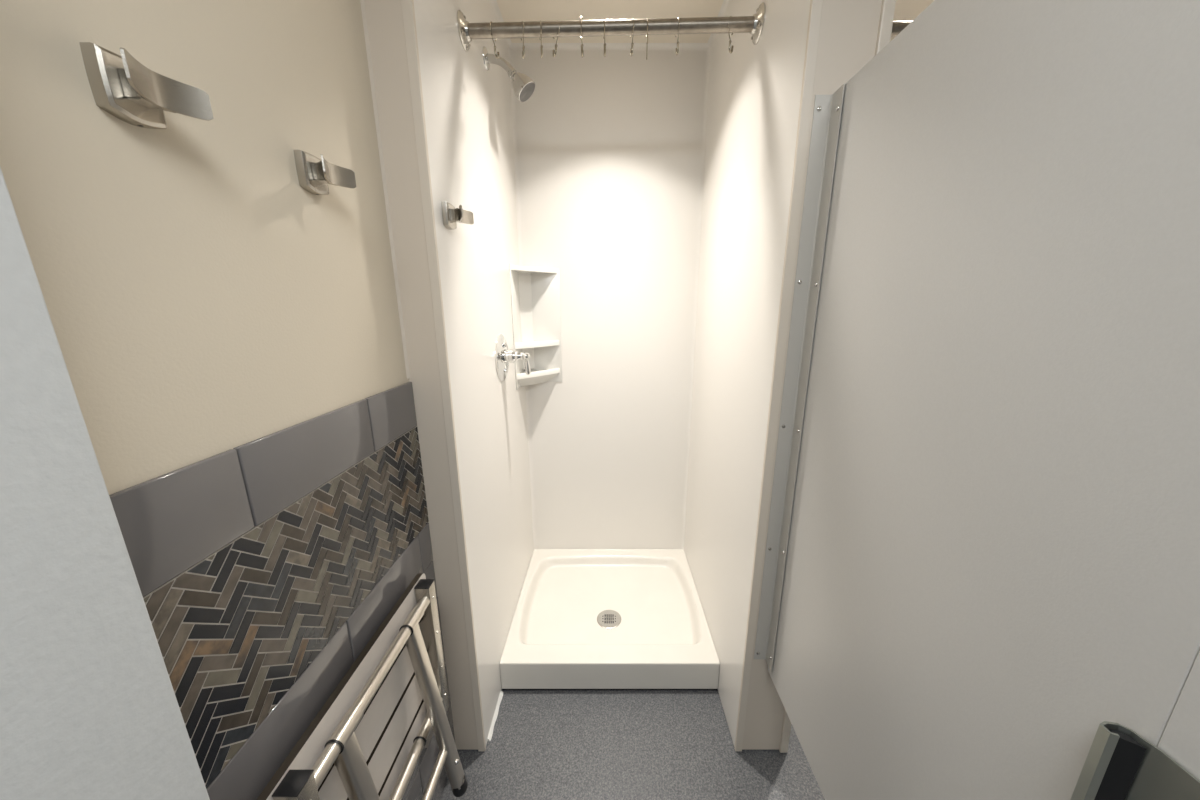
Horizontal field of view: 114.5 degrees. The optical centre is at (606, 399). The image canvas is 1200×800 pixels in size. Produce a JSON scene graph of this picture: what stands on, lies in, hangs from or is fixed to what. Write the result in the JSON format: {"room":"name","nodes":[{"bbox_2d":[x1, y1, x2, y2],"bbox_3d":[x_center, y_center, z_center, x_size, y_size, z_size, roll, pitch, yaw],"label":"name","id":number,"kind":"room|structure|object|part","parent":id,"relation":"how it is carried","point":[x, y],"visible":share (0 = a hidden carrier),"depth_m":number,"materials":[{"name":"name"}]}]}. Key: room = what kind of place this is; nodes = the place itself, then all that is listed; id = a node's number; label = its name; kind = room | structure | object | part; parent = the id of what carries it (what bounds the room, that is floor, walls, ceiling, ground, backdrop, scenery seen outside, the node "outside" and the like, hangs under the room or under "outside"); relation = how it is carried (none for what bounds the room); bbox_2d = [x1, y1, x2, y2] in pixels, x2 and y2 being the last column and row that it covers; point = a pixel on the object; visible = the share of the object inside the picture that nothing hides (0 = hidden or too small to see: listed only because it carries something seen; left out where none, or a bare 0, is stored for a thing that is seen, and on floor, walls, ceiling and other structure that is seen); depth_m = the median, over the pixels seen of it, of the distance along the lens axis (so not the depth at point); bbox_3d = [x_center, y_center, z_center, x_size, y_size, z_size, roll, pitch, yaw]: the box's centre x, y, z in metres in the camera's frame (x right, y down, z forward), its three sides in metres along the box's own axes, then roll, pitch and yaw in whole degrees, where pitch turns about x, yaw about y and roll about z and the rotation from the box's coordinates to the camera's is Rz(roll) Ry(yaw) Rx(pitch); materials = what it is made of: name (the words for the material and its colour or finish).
{"room":"shower room","nodes":[
{"label":"shower room","id":0,"kind":"room"},
{"bbox_2d":[0,0,408,494],"bbox_3d":[-0.520,-0.082,1.143,0.060,2.385,1.661,0,14,0],"label":"wall","id":1,"kind":"structure","parent":0,"point":[202,303],"depth_m":0.47,"materials":[{"name":"beige paint"}]},
{"bbox_2d":[79,42,212,128],"bbox_3d":[-0.464,-0.311,0.389,0.053,0.058,0.079,0,14,0],"label":"robe hook","id":2,"kind":"object","parent":1,"relation":"attached to","point":[121,86],"visible":1,"depth_m":0.38,"materials":[{"name":"silver metal"}]},
{"bbox_3d":[-0.483,-0.311,0.389,0.014,0.058,0.053,0,14,0],"label":"plate","id":3,"kind":"part","parent":2,"relation":"part of","materials":[{"name":"silver metal"}]},
{"bbox_3d":[-0.466,-0.313,0.389,0.023,0.028,0.036,0,14,0],"label":"post","id":4,"kind":"part","parent":2,"relation":"part of","materials":[{"name":"silver metal"}]},
{"bbox_3d":[-0.447,-0.314,0.389,0.020,0.031,0.079,0,14,0],"label":"blade","id":5,"kind":"part","parent":2,"relation":"part of","materials":[{"name":"silver metal"}]},
{"bbox_2d":[109,382,455,799],"bbox_3d":[-0.485,0.613,0.785,0.010,1.202,0.634,0,14,0],"label":"tile wainscot","id":6,"kind":"structure","parent":1,"relation":"attached to","point":[265,567],"depth_m":0.56,"materials":[{"name":"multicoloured tile"}]},
{"bbox_2d":[257,573,467,799],"bbox_3d":[-0.413,0.741,0.788,0.133,0.539,0.485,0,14,0],"label":"shower seat","id":7,"kind":"object","parent":6,"relation":"attached to","point":[367,741],"visible":1,"depth_m":0.78,"materials":[{"name":"silver"}]},
{"bbox_3d":[-0.434,0.720,0.580,0.034,0.386,0.030,0,14,0],"label":"arm","id":8,"kind":"part","parent":7,"relation":"part of","materials":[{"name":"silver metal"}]},
{"bbox_3d":[-0.399,0.774,0.680,0.090,0.462,0.033,0,14,0],"label":"leg","id":9,"kind":"part","parent":7,"relation":"part of","materials":[{"name":"silver metal"}]},
{"bbox_3d":[-0.434,0.627,0.964,0.034,0.386,0.030,0,14,0],"label":"arm","id":10,"kind":"part","parent":7,"relation":"part of","materials":[{"name":"silver metal"}]},
{"bbox_3d":[-0.399,0.722,0.899,0.090,0.462,0.033,0,14,0],"label":"leg","id":11,"kind":"part","parent":7,"relation":"part of","materials":[{"name":"silver metal"}]},
{"bbox_2d":[293,150,355,194],"bbox_3d":[-0.464,-0.370,0.634,0.053,0.058,0.079,0,14,0],"label":"robe hook","id":12,"kind":"object","parent":1,"relation":"attached to","point":[314,174],"visible":1,"depth_m":0.62,"materials":[{"name":"silver metal"}]},
{"bbox_3d":[-0.483,-0.370,0.634,0.014,0.058,0.053,0,14,0],"label":"plate","id":13,"kind":"part","parent":12,"relation":"part of","materials":[{"name":"silver metal"}]},
{"bbox_3d":[-0.466,-0.372,0.633,0.023,0.028,0.036,0,14,0],"label":"post","id":14,"kind":"part","parent":12,"relation":"part of","materials":[{"name":"silver metal"}]},
{"bbox_3d":[-0.447,-0.373,0.633,0.020,0.031,0.079,0,14,0],"label":"blade","id":15,"kind":"part","parent":12,"relation":"part of","materials":[{"name":"silver metal"}]},
{"bbox_2d":[360,0,409,378],"bbox_3d":[-0.487,-0.624,0.810,0.005,1.175,0.006,0,14,0],"label":"trim","id":16,"kind":"structure","parent":1,"relation":"attached to","point":[362,2],"depth_m":0.84,"materials":[{"name":"beige"}]},
{"bbox_2d":[0,0,532,799],"bbox_3d":[-0.505,0.035,0.657,0.230,2.385,2.361,0,14,0],"label":"wall","id":17,"kind":"structure","parent":0,"point":[90,710],"depth_m":0.34,"materials":[{"name":"white paint"}]},
{"bbox_2d":[364,0,477,749],"bbox_3d":[-0.450,-0.040,0.956,0.080,2.379,0.004,0,14,0],"label":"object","id":18,"kind":"structure","parent":17,"relation":"attached to","point":[385,25],"depth_m":0.92,"materials":[{"name":"beige paint"}]},
{"bbox_2d":[401,0,485,750],"bbox_3d":[-0.400,-0.037,0.957,0.022,2.384,0.010,0,14,0],"label":"trim","id":19,"kind":"structure","parent":17,"relation":"attached to","point":[408,12],"depth_m":0.92,"materials":[{"name":"beige paint"}]},
{"bbox_2d":[441,201,473,229],"bbox_3d":[-0.363,-0.446,0.938,0.053,0.058,0.079,0,14,0],"label":"robe hook","id":20,"kind":"object","parent":17,"relation":"attached to","point":[451,215],"visible":1,"depth_m":0.93,"materials":[{"name":"silver metal"}]},
{"bbox_3d":[-0.383,-0.446,0.938,0.014,0.058,0.053,0,14,0],"label":"plate","id":21,"kind":"part","parent":20,"relation":"part of","materials":[{"name":"silver metal"}]},
{"bbox_3d":[-0.366,-0.448,0.937,0.023,0.028,0.036,0,14,0],"label":"post","id":22,"kind":"part","parent":20,"relation":"part of","materials":[{"name":"silver metal"}]},
{"bbox_3d":[-0.347,-0.449,0.937,0.020,0.031,0.079,0,14,0],"label":"blade","id":23,"kind":"part","parent":20,"relation":"part of","materials":[{"name":"silver metal"}]},
{"bbox_2d":[488,691,502,740],"bbox_3d":[-0.386,1.090,1.339,0.011,0.014,0.163,0,14,0],"label":"trim","id":24,"kind":"structure","parent":17,"relation":"attached to","point":[501,692],"depth_m":1.33,"materials":[{"name":"white plastic"}]},
{"bbox_2d":[489,0,510,47],"bbox_3d":[-0.382,-1.290,1.104,0.017,0.017,0.871,0,14,0],"label":"trim","id":25,"kind":"structure","parent":17,"relation":"attached to","point":[496,10],"depth_m":1.35,"materials":[{"name":"white"}]},
{"bbox_2d":[482,46,534,101],"bbox_3d":[-0.312,-1.053,1.246,0.156,0.147,0.072,0,14,0],"label":"shower","id":26,"kind":"object","parent":17,"relation":"attached to","point":[523,85],"visible":0.99,"depth_m":1.23,"materials":[{"name":"silver metal"}]},
{"bbox_3d":[-0.342,-1.080,1.242,0.088,0.056,0.024,0,14,0],"label":"arm","id":27,"kind":"part","parent":26,"relation":"part of","materials":[{"name":"silver metal"}]},
{"bbox_2d":[495,334,530,380],"bbox_3d":[-0.337,-0.156,1.428,0.106,0.174,0.174,0,14,0],"label":"shower valve","id":28,"kind":"object","parent":17,"relation":"attached to","point":[503,356],"visible":1,"depth_m":1.41,"materials":[{"name":"silver metal"}]},
{"bbox_3d":[-0.332,-0.162,1.427,0.096,0.052,0.052,0,14,0],"label":"stem","id":29,"kind":"part","parent":28,"relation":"part of","materials":[{"name":"silver metal"}]},
{"bbox_3d":[-0.295,-0.126,1.435,0.021,0.068,0.021,0,14,0],"label":"lever handle","id":30,"kind":"part","parent":28,"relation":"part of","materials":[{"name":"silver metal"}]},
{"bbox_2d":[457,2,765,51],"bbox_3d":[0.010,-1.002,1.039,0.800,0.098,0.082,0,14,0],"label":"shower curtain rod","id":31,"kind":"object","parent":17,"relation":"attached to","point":[754,24],"visible":1,"depth_m":1.03,"materials":[{"name":"silver metal"}]},
{"bbox_2d":[490,22,498,58],"bbox_3d":[-0.304,-0.976,1.045,0.008,0.078,0.039,2,14,10],"label":"curtain hook","id":32,"kind":"object","parent":31,"relation":"attached to","point":[497,54],"visible":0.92,"depth_m":1.05,"materials":[{"name":"silver metal"}]},
{"bbox_2d":[521,21,524,58],"bbox_3d":[-0.227,-0.977,1.046,0.008,0.078,0.039,-6,15,-24],"label":"curtain hook","id":33,"kind":"object","parent":31,"relation":"attached to","point":[523,46],"visible":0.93,"depth_m":1.05,"materials":[{"name":"silver metal"}]},
{"bbox_2d":[539,20,542,57],"bbox_3d":[-0.177,-0.978,1.046,0.008,0.078,0.039,-4,14,-15],"label":"curtain hook","id":34,"kind":"object","parent":31,"relation":"attached to","point":[541,46],"visible":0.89,"depth_m":1.05,"materials":[{"name":"silver metal"}]},
{"bbox_2d":[553,26,559,56],"bbox_3d":[-0.138,-0.979,1.044,0.008,0.078,0.039,-10,17,-36],"label":"curtain hook","id":35,"kind":"object","parent":31,"relation":"attached to","point":[556,45],"visible":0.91,"depth_m":1.05,"materials":[{"name":"silver metal"}]},
{"bbox_2d":[580,17,583,57],"bbox_3d":[-0.067,-0.984,1.044,0.008,0.086,0.039,-1,14,-5],"label":"curtain hook","id":36,"kind":"object","parent":31,"relation":"attached to","point":[582,50],"visible":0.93,"depth_m":1.05,"materials":[{"name":"silver metal"}]},
{"bbox_2d":[603,19,605,56],"bbox_3d":[-0.005,-0.982,1.044,0.008,0.078,0.039,-1,14,-5],"label":"curtain hook","id":37,"kind":"object","parent":31,"relation":"attached to","point":[604,19],"visible":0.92,"depth_m":1.05,"materials":[{"name":"silver metal"}]},
{"bbox_3d":[0.010,-1.002,1.039,0.793,0.048,0.032,0,14,0],"label":"rod","id":38,"kind":"part","parent":31,"relation":"part of","materials":[{"name":"silver metal"}]},
{"bbox_2d":[630,18,633,55],"bbox_3d":[0.070,-0.983,1.044,0.008,0.078,0.039,-3,14,-13],"label":"curtain hook","id":39,"kind":"object","parent":31,"relation":"attached to","point":[632,43],"visible":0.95,"depth_m":1.05,"materials":[{"name":"silver metal"}]},
{"bbox_2d":[646,18,647,59],"bbox_3d":[0.109,-0.977,1.045,0.005,0.092,0.039,0,14,0],"label":"curtain hook","id":40,"kind":"object","parent":31,"relation":"attached to","point":[647,18],"visible":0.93,"depth_m":1.04,"materials":[{"name":"silver metal"}]},
{"bbox_2d":[674,17,679,54],"bbox_3d":[0.191,-0.986,1.044,0.012,0.077,0.039,-2,14,-7],"label":"curtain hook","id":41,"kind":"object","parent":31,"relation":"attached to","point":[677,48],"visible":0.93,"depth_m":1.05,"materials":[{"name":"silver metal"}]},
{"bbox_2d":[728,16,733,53],"bbox_3d":[0.334,-0.988,1.043,0.008,0.078,0.039,11,18,39],"label":"curtain hook","id":42,"kind":"object","parent":31,"relation":"attached to","point":[730,41],"visible":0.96,"depth_m":1.05,"materials":[{"name":"silver metal"}]},
{"bbox_2d":[513,51,705,548],"bbox_3d":[0.905,-0.255,1.863,2.790,2.385,0.120,0,14,0],"label":"wall","id":43,"kind":"structure","parent":0,"point":[609,147],"depth_m":1.72,"materials":[{"name":"white plastic"}]},
{"bbox_2d":[508,47,536,549],"bbox_3d":[-0.382,-0.300,1.782,0.017,2.259,0.017,0,14,0],"label":"trim","id":44,"kind":"structure","parent":43,"relation":"attached to","point":[510,51],"depth_m":1.68,"materials":[{"name":"white"}]},
{"bbox_2d":[509,264,561,389],"bbox_3d":[-0.301,-0.314,1.689,0.177,0.515,0.191,0,14,0],"label":"corner shelf","id":45,"kind":"object","parent":43,"relation":"attached to","point":[535,291],"visible":0.97,"depth_m":1.75,"materials":[{"name":"white plastic"}]},
{"bbox_3d":[-0.304,-0.553,1.634,0.171,0.018,0.185,0,14,0],"label":"shelf","id":46,"kind":"part","parent":45,"relation":"part of","materials":[{"name":"white plastic"}]},
{"bbox_3d":[-0.304,-0.246,1.708,0.171,0.024,0.185,0,14,0],"label":"shelf","id":47,"kind":"part","parent":45,"relation":"part of","materials":[{"name":"white plastic"}]},
{"bbox_3d":[-0.304,-0.097,1.744,0.171,0.067,0.185,0,14,0],"label":"shelf","id":48,"kind":"part","parent":45,"relation":"part of","materials":[{"name":"white plastic"}]},
{"bbox_2d":[509,43,709,50],"bbox_3d":[0.010,-1.390,1.519,0.800,0.017,0.017,0,14,0],"label":"trim","id":49,"kind":"structure","parent":43,"relation":"attached to","point":[514,46],"depth_m":1.52,"materials":[{"name":"white"}]},
{"bbox_2d":[681,47,711,550],"bbox_3d":[0.402,-0.300,1.782,0.017,2.259,0.017,0,14,0],"label":"trim","id":50,"kind":"structure","parent":43,"relation":"attached to","point":[708,51],"depth_m":1.73,"materials":[{"name":"white"}]},
{"bbox_2d":[440,689,824,799],"bbox_3d":[0.100,1.379,0.281,4.400,0.050,4.100,0,14,0],"label":"floor","id":51,"kind":"structure","parent":0,"point":[544,744],"depth_m":1.22,"materials":[{"name":"grey carpet"}]},
{"bbox_2d":[500,549,719,689],"bbox_3d":[0.010,0.935,1.740,0.798,0.129,0.675,0,14,0],"label":"shower tray","id":52,"kind":"object","parent":51,"relation":"on","point":[584,619],"visible":1,"depth_m":1.61,"materials":[{"name":"white plastic"}]},
{"bbox_2d":[1157,651,1199,780],"bbox_3d":[0.488,0.327,0.225,0.025,2.020,0.224,0,14,0],"label":"pilaster","id":53,"kind":"object","parent":51,"relation":"on","point":[1180,739],"visible":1,"depth_m":0.32,"materials":[{"name":"white plastic"}]},
{"bbox_2d":[1070,721,1199,799],"bbox_3d":[0.469,0.648,0.405,0.023,0.713,0.072,-6,15,-22],"label":"door strike","id":54,"kind":"structure","parent":53,"relation":"attached to","point":[1120,764],"depth_m":0.34,"materials":[{"name":"silver metal"}]},
{"bbox_2d":[496,0,933,42],"bbox_3d":[0.100,-0.989,-0.290,4.400,0.050,4.100,0,14,0],"label":"ceiling","id":55,"kind":"structure","parent":0,"point":[511,10],"depth_m":1.35,"materials":[{"name":"beige paint"}]},
{"bbox_2d":[685,0,809,746],"bbox_3d":[0.491,-0.141,1.381,0.162,2.381,0.871,0,14,0],"label":"wall","id":56,"kind":"structure","parent":0,"point":[755,90],"depth_m":1.21,"materials":[{"name":"white"}]},
{"bbox_2d":[708,0,730,47],"bbox_3d":[0.402,-1.290,1.104,0.017,0.017,0.871,0,14,0],"label":"trim","id":57,"kind":"structure","parent":56,"relation":"attached to","point":[725,4],"depth_m":1.35,"materials":[{"name":"white"}]},
{"bbox_2d":[734,0,822,750],"bbox_3d":[0.420,-0.037,0.957,0.022,2.384,0.010,0,14,0],"label":"trim","id":58,"kind":"structure","parent":56,"relation":"attached to","point":[815,11],"depth_m":0.92,"materials":[{"name":"beige paint"}]},
{"bbox_2d":[742,0,881,749],"bbox_3d":[0.490,-0.040,0.956,0.121,2.379,0.004,0,14,0],"label":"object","id":59,"kind":"structure","parent":56,"relation":"attached to","point":[848,33],"depth_m":0.80,"materials":[{"name":"beige paint"}]},
{"bbox_2d":[779,0,895,752],"bbox_3d":[0.562,-0.039,0.963,0.025,2.384,0.030,0,14,0],"label":"trim","id":60,"kind":"structure","parent":56,"relation":"attached to","point":[888,6],"depth_m":0.78,"materials":[{"name":"beige"}]},
{"bbox_2d":[891,21,911,36],"bbox_3d":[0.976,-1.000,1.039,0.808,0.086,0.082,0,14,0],"label":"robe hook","id":61,"kind":"object","parent":56,"relation":"attached to","point":[898,26],"visible":0.02,"depth_m":1.02,"materials":[{"name":"silver metal"}]},
{"bbox_2d":[754,0,1199,799],"bbox_3d":[0.469,0.158,0.651,0.064,1.480,0.682,0,14,0],"label":"partition panel","id":62,"kind":"object","parent":56,"relation":"attached to","point":[982,553],"visible":1,"depth_m":0.47,"materials":[{"name":"white plastic"}]}
]}

